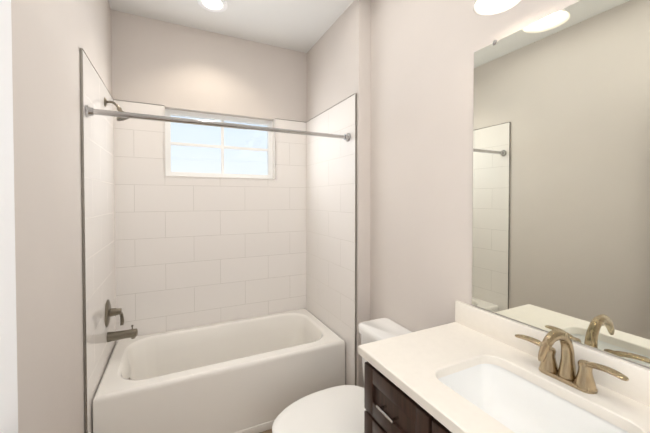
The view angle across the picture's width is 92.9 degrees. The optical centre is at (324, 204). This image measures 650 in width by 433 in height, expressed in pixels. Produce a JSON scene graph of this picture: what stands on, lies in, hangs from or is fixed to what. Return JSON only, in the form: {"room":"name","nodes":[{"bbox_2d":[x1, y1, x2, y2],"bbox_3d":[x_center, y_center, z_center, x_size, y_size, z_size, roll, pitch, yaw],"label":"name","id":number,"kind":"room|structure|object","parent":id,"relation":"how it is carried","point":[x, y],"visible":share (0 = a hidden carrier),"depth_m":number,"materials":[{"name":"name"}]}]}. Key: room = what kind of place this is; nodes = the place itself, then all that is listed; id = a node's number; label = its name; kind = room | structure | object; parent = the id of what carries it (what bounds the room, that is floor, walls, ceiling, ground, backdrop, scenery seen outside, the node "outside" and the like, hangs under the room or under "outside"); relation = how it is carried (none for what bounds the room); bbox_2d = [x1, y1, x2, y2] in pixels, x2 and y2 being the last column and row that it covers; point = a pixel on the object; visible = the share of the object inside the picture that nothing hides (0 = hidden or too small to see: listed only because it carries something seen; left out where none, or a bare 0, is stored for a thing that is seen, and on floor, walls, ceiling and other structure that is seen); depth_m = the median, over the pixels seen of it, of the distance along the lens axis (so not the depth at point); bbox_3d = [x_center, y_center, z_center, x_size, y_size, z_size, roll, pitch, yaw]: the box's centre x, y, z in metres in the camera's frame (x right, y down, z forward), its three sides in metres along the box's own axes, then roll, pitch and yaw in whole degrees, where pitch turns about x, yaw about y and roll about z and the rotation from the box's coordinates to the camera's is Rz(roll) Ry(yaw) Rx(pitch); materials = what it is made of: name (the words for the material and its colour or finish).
{"room":"bathroom","nodes":[
{"label":"bathroom","id":0,"kind":"room"},
{"bbox_2d":[11,0,111,432],"bbox_3d":[-0.933,0.044,0.861,0.120,2.850,3.310,0,1,-26],"label":"wall","id":1,"kind":"structure","parent":0,"point":[50,38],"depth_m":1.11,"materials":[{"name":"paint"}]},
{"bbox_2d":[0,0,17,432],"bbox_3d":[-0.432,0.461,0.214,0.100,2.022,0.810,0,1,-20],"label":"door","id":2,"kind":"structure","parent":1,"relation":"in","point":[8,383],"depth_m":0.56,"materials":[{"name":"paint"}]},
{"bbox_2d":[79,48,114,432],"bbox_3d":[-1.350,0.351,1.873,0.012,2.204,0.854,0,1,-26],"label":"trim","id":3,"kind":"structure","parent":1,"relation":"attached to","point":[81,50],"depth_m":1.49,"materials":[{"name":"grey metal"}]},
{"bbox_2d":[83,51,115,432],"bbox_3d":[-1.352,0.352,1.875,0.010,2.200,0.850,0,1,-26],"label":"wall tile","id":4,"kind":"structure","parent":1,"relation":"attached to","point":[99,189],"depth_m":1.75,"materials":[{"name":"white tile"}]},
{"bbox_2d":[105,299,123,326],"bbox_3d":[-1.353,0.708,1.991,0.083,0.197,0.172,0,1,-26],"label":"shower valve","id":5,"kind":"object","parent":4,"relation":"attached to","point":[110,312],"visible":1,"depth_m":1.97,"materials":[{"name":"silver metal"}]},
{"bbox_2d":[104,97,128,120],"bbox_3d":[-1.327,-0.604,1.982,0.146,0.138,0.092,0,1,-26],"label":"shower head","id":6,"kind":"object","parent":4,"relation":"attached to","point":[118,109],"visible":0.73,"depth_m":1.97},
{"bbox_2d":[107,325,137,341],"bbox_3d":[-1.316,0.840,2.011,0.166,0.089,0.062,0,1,-26],"label":"tub spout","id":7,"kind":"object","parent":4,"relation":"attached to","point":[132,333],"visible":1,"depth_m":1.99,"materials":[{"name":"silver metal"}]},
{"bbox_2d":[111,10,306,121],"bbox_3d":[-0.845,0.014,2.667,1.620,2.850,0.140,0,1,-26],"label":"wall","id":8,"kind":"structure","parent":0,"point":[157,62],"depth_m":2.50,"materials":[{"name":"paint"}]},
{"bbox_2d":[114,100,305,341],"bbox_3d":[-0.882,0.337,2.640,1.504,2.206,0.135,0,1,-26],"label":"wall tile","id":9,"kind":"structure","parent":8,"relation":"attached to","point":[191,251],"depth_m":2.50,"materials":[{"name":"tile"}]},
{"bbox_2d":[165,109,272,178],"bbox_3d":[-0.882,-0.490,2.654,0.872,0.532,0.045,0,1,-26],"label":"window","id":10,"kind":"structure","parent":8,"relation":"in","point":[208,117],"depth_m":2.63,"materials":[{"name":"plastic"}]},
{"bbox_2d":[108,0,353,52],"bbox_3d":[-0.142,-1.437,1.222,1.880,0.100,3.310,0,1,-26],"label":"ceiling","id":11,"kind":"structure","parent":0,"point":[304,26],"depth_m":2.31,"materials":[{"name":"paint"}]},
{"bbox_2d":[197,0,227,11],"bbox_3d":[-0.783,-1.397,2.151,0.200,0.008,0.200,0,1,-26],"label":"recessed light","id":12,"kind":"object","parent":11,"relation":"in","point":[216,5],"visible":1,"depth_m":2.17,"materials":[{"name":"glass"}]},
{"bbox_2d":[260,429,271,432],"bbox_3d":[-0.142,1.513,1.270,1.880,0.100,3.310,0,1,-26],"label":"floor","id":13,"kind":"structure","parent":0,"point":[268,431],"depth_m":1.97,"materials":[{"name":"brown wood"}]},
{"bbox_2d":[92,309,344,432],"bbox_3d":[-0.684,1.216,2.247,1.496,0.460,0.762,0,1,-26],"label":"bathtub","id":14,"kind":"object","parent":13,"relation":"on","point":[258,374],"visible":0.94,"depth_m":2.00,"materials":[{"name":"ceramic"}]},
{"bbox_2d":[272,318,411,432],"bbox_3d":[0.126,1.092,1.605,0.815,0.730,0.460,0,1,-26],"label":"toilet","id":15,"kind":"object","parent":13,"relation":"on","point":[339,409],"visible":0.44,"depth_m":1.59,"materials":[{"name":"ceramic"}]},
{"bbox_2d":[358,352,457,432],"bbox_3d":[0.650,1.037,0.789,0.586,0.867,1.224,0,1,-26],"label":"bathroom vanity","id":16,"kind":"object","parent":13,"relation":"on","point":[389,408],"depth_m":1.06,"materials":[{"name":"brown wood"}]},
{"bbox_2d":[358,320,649,432],"bbox_3d":[0.660,0.586,0.787,0.562,0.032,1.265,0,1,-26],"label":"countertop","id":17,"kind":"structure","parent":16,"relation":"on","point":[418,360],"depth_m":1.07,"materials":[{"name":"white stone"}]},
{"bbox_2d":[442,360,641,432],"bbox_3d":[0.586,0.673,0.905,0.346,0.170,0.489,0,1,-26],"label":"sink","id":18,"kind":"object","parent":17,"relation":"in","point":[497,387],"depth_m":1.05,"materials":[{"name":"white ceramic"}]},
{"bbox_2d":[514,328,633,395],"bbox_3d":[0.726,0.480,0.970,0.185,0.174,0.311,0,1,-26],"label":"faucet","id":19,"kind":"object","parent":17,"relation":"on","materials":[{"name":"gold metal"}]},
{"bbox_2d":[307,0,370,387],"bbox_3d":[0.071,0.017,2.526,0.096,2.850,0.914,0,1,-26],"label":"wall","id":20,"kind":"structure","parent":0,"point":[338,61],"depth_m":2.13,"materials":[{"name":"paint"}]},
{"bbox_2d":[306,94,354,384],"bbox_3d":[0.018,0.342,2.521,0.010,2.200,0.887,0,1,-26],"label":"wall tile","id":21,"kind":"structure","parent":20,"relation":"attached to","point":[330,233],"depth_m":2.41,"materials":[{"name":"white tile"}]},
{"bbox_2d":[84,105,350,141],"bbox_3d":[-0.509,-0.467,1.860,1.503,0.060,0.060,0,1,-26],"label":"rail","id":22,"kind":"object","parent":21,"relation":"attached to","point":[90,111],"visible":1,"depth_m":1.75,"materials":[{"name":"grey metal"}]},
{"bbox_2d":[307,93,356,385],"bbox_3d":[0.018,0.340,2.518,0.012,2.204,0.891,0,1,-26],"label":"trim","id":23,"kind":"structure","parent":20,"relation":"attached to","point":[355,93],"depth_m":2.12,"materials":[{"name":"grey metal"}]},
{"bbox_2d":[370,0,649,368],"bbox_3d":[0.640,0.032,1.627,0.140,2.850,3.310,0,1,-26],"label":"wall","id":24,"kind":"structure","parent":0,"point":[421,177],"depth_m":1.67,"materials":[{"name":"paint"}]},
{"bbox_2d":[473,0,520,14],"bbox_3d":[0.793,-0.859,0.869,0.234,0.255,0.840,0,1,-26],"label":"sconce","id":25,"kind":"object","parent":24,"relation":"attached to","point":[486,7],"visible":1,"depth_m":1.18,"materials":[{"name":"white glass"}]},
{"bbox_2d":[455,300,649,403],"bbox_3d":[0.904,0.519,0.905,0.020,0.101,1.265,0,1,-26],"label":"backsplash","id":26,"kind":"structure","parent":24,"relation":"attached to","point":[502,328],"depth_m":1.21,"materials":[{"name":"white stone"}]},
{"bbox_2d":[472,0,649,367],"bbox_3d":[0.928,-0.107,0.861,0.009,1.144,1.185,0,1,-26],"label":"mirror","id":27,"kind":"object","parent":24,"relation":"attached to","point":[561,178],"visible":1,"depth_m":1.05,"materials":[{"name":"silver glass"}]},
{"label":"outside","id":28,"kind":"structure","parent":0,"visible":0},
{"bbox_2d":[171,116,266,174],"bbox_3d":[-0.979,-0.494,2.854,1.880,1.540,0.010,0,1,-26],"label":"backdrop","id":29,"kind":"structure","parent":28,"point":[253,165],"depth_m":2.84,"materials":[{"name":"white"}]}
]}

